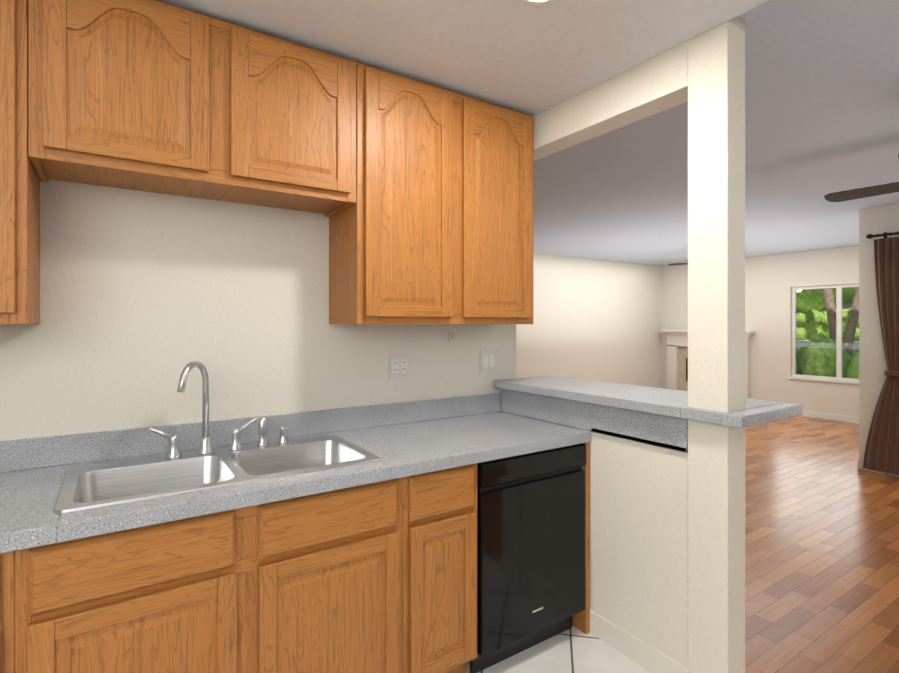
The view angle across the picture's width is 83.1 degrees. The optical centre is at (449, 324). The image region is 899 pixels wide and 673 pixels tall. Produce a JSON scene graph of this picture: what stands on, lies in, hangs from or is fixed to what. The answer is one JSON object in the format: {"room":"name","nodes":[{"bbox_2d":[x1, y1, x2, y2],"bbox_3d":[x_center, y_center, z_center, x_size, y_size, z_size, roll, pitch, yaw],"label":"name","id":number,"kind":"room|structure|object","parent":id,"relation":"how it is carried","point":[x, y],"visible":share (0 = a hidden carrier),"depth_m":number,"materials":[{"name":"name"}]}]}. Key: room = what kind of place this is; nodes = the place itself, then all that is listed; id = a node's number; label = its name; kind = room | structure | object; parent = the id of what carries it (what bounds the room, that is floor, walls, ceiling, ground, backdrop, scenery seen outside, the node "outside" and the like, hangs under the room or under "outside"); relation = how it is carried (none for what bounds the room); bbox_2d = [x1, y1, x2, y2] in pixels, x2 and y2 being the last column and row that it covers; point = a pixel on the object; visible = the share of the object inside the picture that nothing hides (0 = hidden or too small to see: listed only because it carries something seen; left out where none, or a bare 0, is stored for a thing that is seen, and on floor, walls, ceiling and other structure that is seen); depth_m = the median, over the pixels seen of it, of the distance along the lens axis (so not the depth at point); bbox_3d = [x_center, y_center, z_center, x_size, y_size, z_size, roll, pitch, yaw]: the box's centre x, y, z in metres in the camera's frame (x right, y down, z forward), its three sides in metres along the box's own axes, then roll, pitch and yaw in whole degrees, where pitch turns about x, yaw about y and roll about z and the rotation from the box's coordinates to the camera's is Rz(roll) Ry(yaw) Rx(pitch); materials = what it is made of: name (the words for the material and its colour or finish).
{"room":"kitchen","nodes":[
{"label":"kitchen","id":0,"kind":"room"},
{"bbox_2d":[0,179,515,440],"bbox_3d":[-1.504,0.145,1.729,4.460,2.510,0.120,0,0,-34],"label":"wall","id":1,"kind":"structure","parent":0,"point":[146,298],"depth_m":1.99,"materials":[{"name":"paint"}]},
{"bbox_2d":[0,0,39,323],"bbox_3d":[-1.571,-0.525,1.407,0.650,1.050,0.338,0,0,-34],"label":"upper cabinet","id":2,"kind":"object","parent":1,"relation":"attached to","point":[19,241],"visible":0.9,"depth_m":1.45,"materials":[{"name":"brown wood"}]},
{"bbox_2d":[28,0,355,216],"bbox_3d":[-0.877,-0.768,1.870,1.016,0.565,0.338,0,0,-34],"label":"upper cabinet","id":3,"kind":"object","parent":1,"relation":"attached to","point":[154,96],"visible":1,"depth_m":1.69,"materials":[{"name":"brown wood"}]},
{"bbox_2d":[389,354,409,378],"bbox_3d":[-0.245,0.205,2.490,0.116,0.120,0.008,0,0,-34],"label":"electrical outlet plate","id":4,"kind":"object","parent":1,"relation":"attached to","point":[399,365],"visible":1,"depth_m":2.49,"materials":[{"name":"white plastic"}]},
{"bbox_2d":[329,62,532,323],"bbox_3d":[-0.055,-0.525,2.418,0.955,1.050,0.338,0,0,-34],"label":"upper cabinet","id":5,"kind":"object","parent":1,"relation":"attached to","point":[433,224],"visible":0.92,"depth_m":2.22,"materials":[{"name":"brown wood"}]},
{"bbox_2d":[448,332,455,340],"bbox_3d":[0.015,0.065,2.659,0.048,0.048,0.016,0,0,-34],"label":"jack","id":6,"kind":"object","parent":1,"relation":"attached to","point":[451,336],"visible":1,"depth_m":2.66,"materials":[{"name":"white plastic"}]},
{"bbox_2d":[480,349,496,371],"bbox_3d":[0.217,0.200,2.797,0.116,0.120,0.010,0,0,-34],"label":"light switch","id":7,"kind":"object","parent":1,"relation":"attached to","point":[488,360],"visible":1,"depth_m":2.79,"materials":[{"name":"white plastic"}]},
{"bbox_2d":[156,0,898,266],"bbox_3d":[1.663,-1.195,3.253,11.420,0.250,8.340,0,0,-34],"label":"ceiling","id":8,"kind":"structure","parent":0,"point":[821,99],"depth_m":2.30,"materials":[{"name":"paint"}]},
{"bbox_2d":[520,0,554,4],"bbox_3d":[0.290,-1.066,1.616,0.156,0.007,0.156,0,0,-34],"label":"recessed light","id":9,"kind":"object","parent":8,"relation":"in","point":[533,2],"visible":1,"depth_m":1.67,"materials":[{"name":"white"}]},
{"bbox_2d":[668,260,687,265],"bbox_3d":[3.796,-0.870,7.490,1.002,0.478,1.025,0,0,-34],"label":"ceiling fan","id":10,"kind":"object","parent":8,"relation":"hanging from","point":[672,264],"depth_m":7.73,"materials":[{"name":"brown metal"}]},
{"bbox_2d":[824,153,898,201],"bbox_3d":[2.904,-0.736,2.642,1.652,0.746,1.598,0,0,-34],"label":"ceiling fan","id":11,"kind":"object","parent":8,"relation":"hanging from","point":[859,193],"visible":1,"depth_m":3.13,"materials":[{"name":"brown wood"}]},
{"bbox_2d":[466,626,651,672],"bbox_3d":[-0.199,1.425,-0.237,4.450,0.050,4.600,0,0,-34],"label":"floor","id":12,"kind":"structure","parent":0,"point":[573,649],"depth_m":2.12,"materials":[{"name":"white tile"}]},
{"bbox_2d":[0,546,39,672],"bbox_3d":[-1.392,0.966,1.336,0.514,0.868,0.650,0,0,-34],"label":"base cabinet","id":13,"kind":"object","parent":12,"relation":"on","point":[19,569],"depth_m":1.21,"materials":[{"name":"brown wood"}]},
{"bbox_2d":[40,503,267,672],"bbox_3d":[-0.985,0.966,1.607,0.592,0.868,0.650,0,0,-34],"label":"base cabinet","id":14,"kind":"object","parent":12,"relation":"on","point":[187,595],"depth_m":1.37,"materials":[{"name":"brown wood"}]},
{"bbox_2d":[268,474,419,672],"bbox_3d":[-0.550,0.966,1.898,0.590,0.868,0.650,0,0,-34],"label":"base cabinet","id":15,"kind":"object","parent":12,"relation":"on","point":[378,577],"depth_m":1.66,"materials":[{"name":"brown wood"}]},
{"bbox_2d":[420,463,476,672],"bbox_3d":[-0.207,0.966,2.126,0.362,0.868,0.650,0,0,-34],"label":"base cabinet","id":16,"kind":"object","parent":12,"relation":"on","point":[448,497],"depth_m":1.88,"materials":[{"name":"brown wood"}]},
{"bbox_2d":[470,443,586,672],"bbox_3d":[0.208,0.969,2.366,0.581,0.862,0.600,0,0,-34],"label":"dishwasher","id":17,"kind":"object","parent":12,"relation":"on","point":[530,549],"visible":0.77,"depth_m":2.10,"materials":[{"name":"black metal"}]},
{"bbox_2d":[572,442,589,634],"bbox_3d":[0.169,0.966,2.378,0.688,0.868,0.650,0,0,-34],"label":"base cabinet","id":18,"kind":"object","parent":12,"relation":"on","point":[581,620],"depth_m":2.29,"materials":[{"name":"brown wood"}]},
{"bbox_2d":[0,389,591,552],"bbox_3d":[-0.794,0.441,1.728,3.039,0.180,0.666,0,0,-34],"label":"countertop","id":19,"kind":"structure","parent":18,"relation":"on","point":[403,439],"depth_m":1.87,"materials":[{"name":"stone"}]},
{"bbox_2d":[54,361,380,512],"bbox_3d":[-0.759,0.400,1.757,0.936,0.538,0.496,0,0,-34],"label":"sink","id":20,"kind":"object","parent":19,"relation":"in","point":[175,471],"visible":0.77,"depth_m":1.79,"materials":[{"name":"silver metal"}]},
{"bbox_2d":[149,361,287,458],"bbox_3d":[-0.830,0.305,1.882,0.488,0.348,0.160,0,0,-34],"label":"faucet","id":21,"kind":"object","parent":19,"relation":"on","point":[235,450],"depth_m":1.88,"materials":[{"name":"silver metal"}]},
{"bbox_2d":[592,404,687,452],"bbox_3d":[0.773,0.441,2.103,0.016,0.180,0.450,0,0,-34],"label":"backsplash","id":22,"kind":"structure","parent":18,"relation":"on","point":[668,432],"depth_m":2.07,"materials":[{"name":"stone"}]},
{"bbox_2d":[516,253,660,387],"bbox_3d":[1.187,0.146,7.876,7.080,2.510,0.120,0,0,-34],"label":"wall","id":23,"kind":"structure","parent":0,"point":[596,320],"depth_m":8.65,"materials":[{"name":"paint"}]},
{"bbox_2d":[500,389,687,666],"bbox_3d":[0.645,0.875,2.417,0.120,1.049,1.120,0,0,-34],"label":"wall","id":24,"kind":"structure","parent":0,"point":[639,540],"depth_m":2.09,"materials":[{"name":"paint"}]},
{"bbox_2d":[590,610,692,672],"bbox_3d":[0.686,1.350,2.347,0.154,0.100,1.282,0,0,-34],"label":"baseboard","id":25,"kind":"structure","parent":24,"relation":"attached to","point":[648,657],"depth_m":2.11,"materials":[{"name":"white wood"}]},
{"bbox_2d":[493,376,802,427],"bbox_3d":[0.804,0.330,2.390,0.465,0.040,1.338,0,0,-34],"label":"bar","id":26,"kind":"object","parent":24,"relation":"on","point":[664,402],"visible":0.88,"depth_m":2.14,"materials":[{"name":"stone"}]},
{"bbox_2d":[533,17,744,160],"bbox_3d":[0.683,-1.005,2.353,0.130,0.210,1.270,0,0,-34],"label":"header beam","id":27,"kind":"structure","parent":0,"point":[652,86],"depth_m":2.19,"materials":[{"name":"paint"}]},
{"bbox_2d":[688,22,744,672],"bbox_3d":[0.991,0.165,1.885,0.125,2.470,0.150,0,0,-34],"label":"pillar","id":28,"kind":"structure","parent":0,"point":[716,341],"depth_m":1.84,"materials":[{"name":"paint"}]},
{"bbox_2d":[661,246,858,416],"bbox_3d":[5.245,0.146,8.065,0.120,2.510,4.070,0,0,-34],"label":"wall","id":29,"kind":"structure","parent":0,"point":[771,281],"depth_m":8.02,"materials":[{"name":"paint"}]},
{"bbox_2d":[787,284,858,383],"bbox_3d":[5.648,0.134,7.402,0.115,1.423,1.240,0,0,-34],"label":"window","id":30,"kind":"structure","parent":29,"relation":"in","point":[839,339],"depth_m":7.48,"materials":[{"name":"white"}]},
{"bbox_2d":[798,410,858,423],"bbox_3d":[5.606,1.356,7.404,0.012,0.090,2.290,0,0,-34],"label":"baseboard","id":31,"kind":"structure","parent":29,"relation":"attached to","point":[836,417],"depth_m":7.42,"materials":[{"name":"white wood"}]},
{"bbox_2d":[745,416,898,672],"bbox_3d":[3.497,1.425,4.404,6.850,0.050,8.220,0,0,-34],"label":"floor","id":32,"kind":"structure","parent":0,"point":[821,553],"depth_m":3.10,"materials":[{"name":"brown wood"}]},
{"bbox_2d":[659,329,755,397],"bbox_3d":[4.481,0.748,8.919,0.199,1.305,1.620,0,0,-34],"label":"fireplace","id":33,"kind":"object","parent":32,"relation":"on","point":[677,359],"visible":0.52,"depth_m":9.34,"materials":[{"name":"wood"}]},
{"bbox_2d":[859,208,874,471],"bbox_3d":[5.147,0.145,5.625,2.750,2.510,0.120,0,0,-34],"label":"wall","id":34,"kind":"structure","parent":0,"point":[866,323],"depth_m":4.87,"materials":[{"name":"paint"}]},
{"bbox_2d":[875,204,898,407],"bbox_3d":[5.238,0.145,3.119,0.120,2.510,4.150,0,0,-34],"label":"wall","id":35,"kind":"structure","parent":0,"point":[887,219],"depth_m":4.78,"materials":[{"name":"paint"}]},
{"bbox_2d":[866,231,898,238],"bbox_3d":[4.691,-0.830,3.740,0.098,0.060,2.600,0,0,-34],"label":"curtain rod","id":36,"kind":"object","parent":35,"relation":"attached to","point":[870,236],"visible":0.98,"depth_m":4.72,"materials":[{"name":"black metal"}]},
{"bbox_2d":[863,237,898,474],"bbox_3d":[4.079,0.286,4.652,0.104,2.168,0.452,0,0,-34],"label":"curtain","id":37,"kind":"object","parent":36,"relation":"hanging from","point":[882,450],"visible":1,"depth_m":4.67,"materials":[{"name":"brown fabric"}]},
{"bbox_2d":[874,470,898,476],"bbox_3d":[4.104,1.355,4.701,0.012,0.090,0.260,0,0,-34],"label":"baseboard","id":38,"kind":"structure","parent":35,"relation":"attached to","point":[874,470],"depth_m":4.72,"materials":[{"name":"white"}]},
{"bbox_3d":[5.937,0.931,6.621,4.929,1.060,24.000,0,0,-34],"label":"ground","id":39,"kind":"structure","parent":0,"visible":0},
{"bbox_2d":[796,301,852,313],"bbox_3d":[14.379,-4.209,11.653,15.000,9.220,35.000,0,0,-34],"label":"hillside","id":40,"kind":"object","parent":39,"relation":"on","point":[845,306],"depth_m":10.20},
{"bbox_2d":[796,287,858,378],"bbox_3d":[10.046,-1.534,9.340,10.404,6.305,24.038,0,0,-34],"label":"trees","id":41,"kind":"object","parent":40,"relation":"on","point":[817,305],"depth_m":8.11,"materials":[{"name":"green plant"}]}
]}

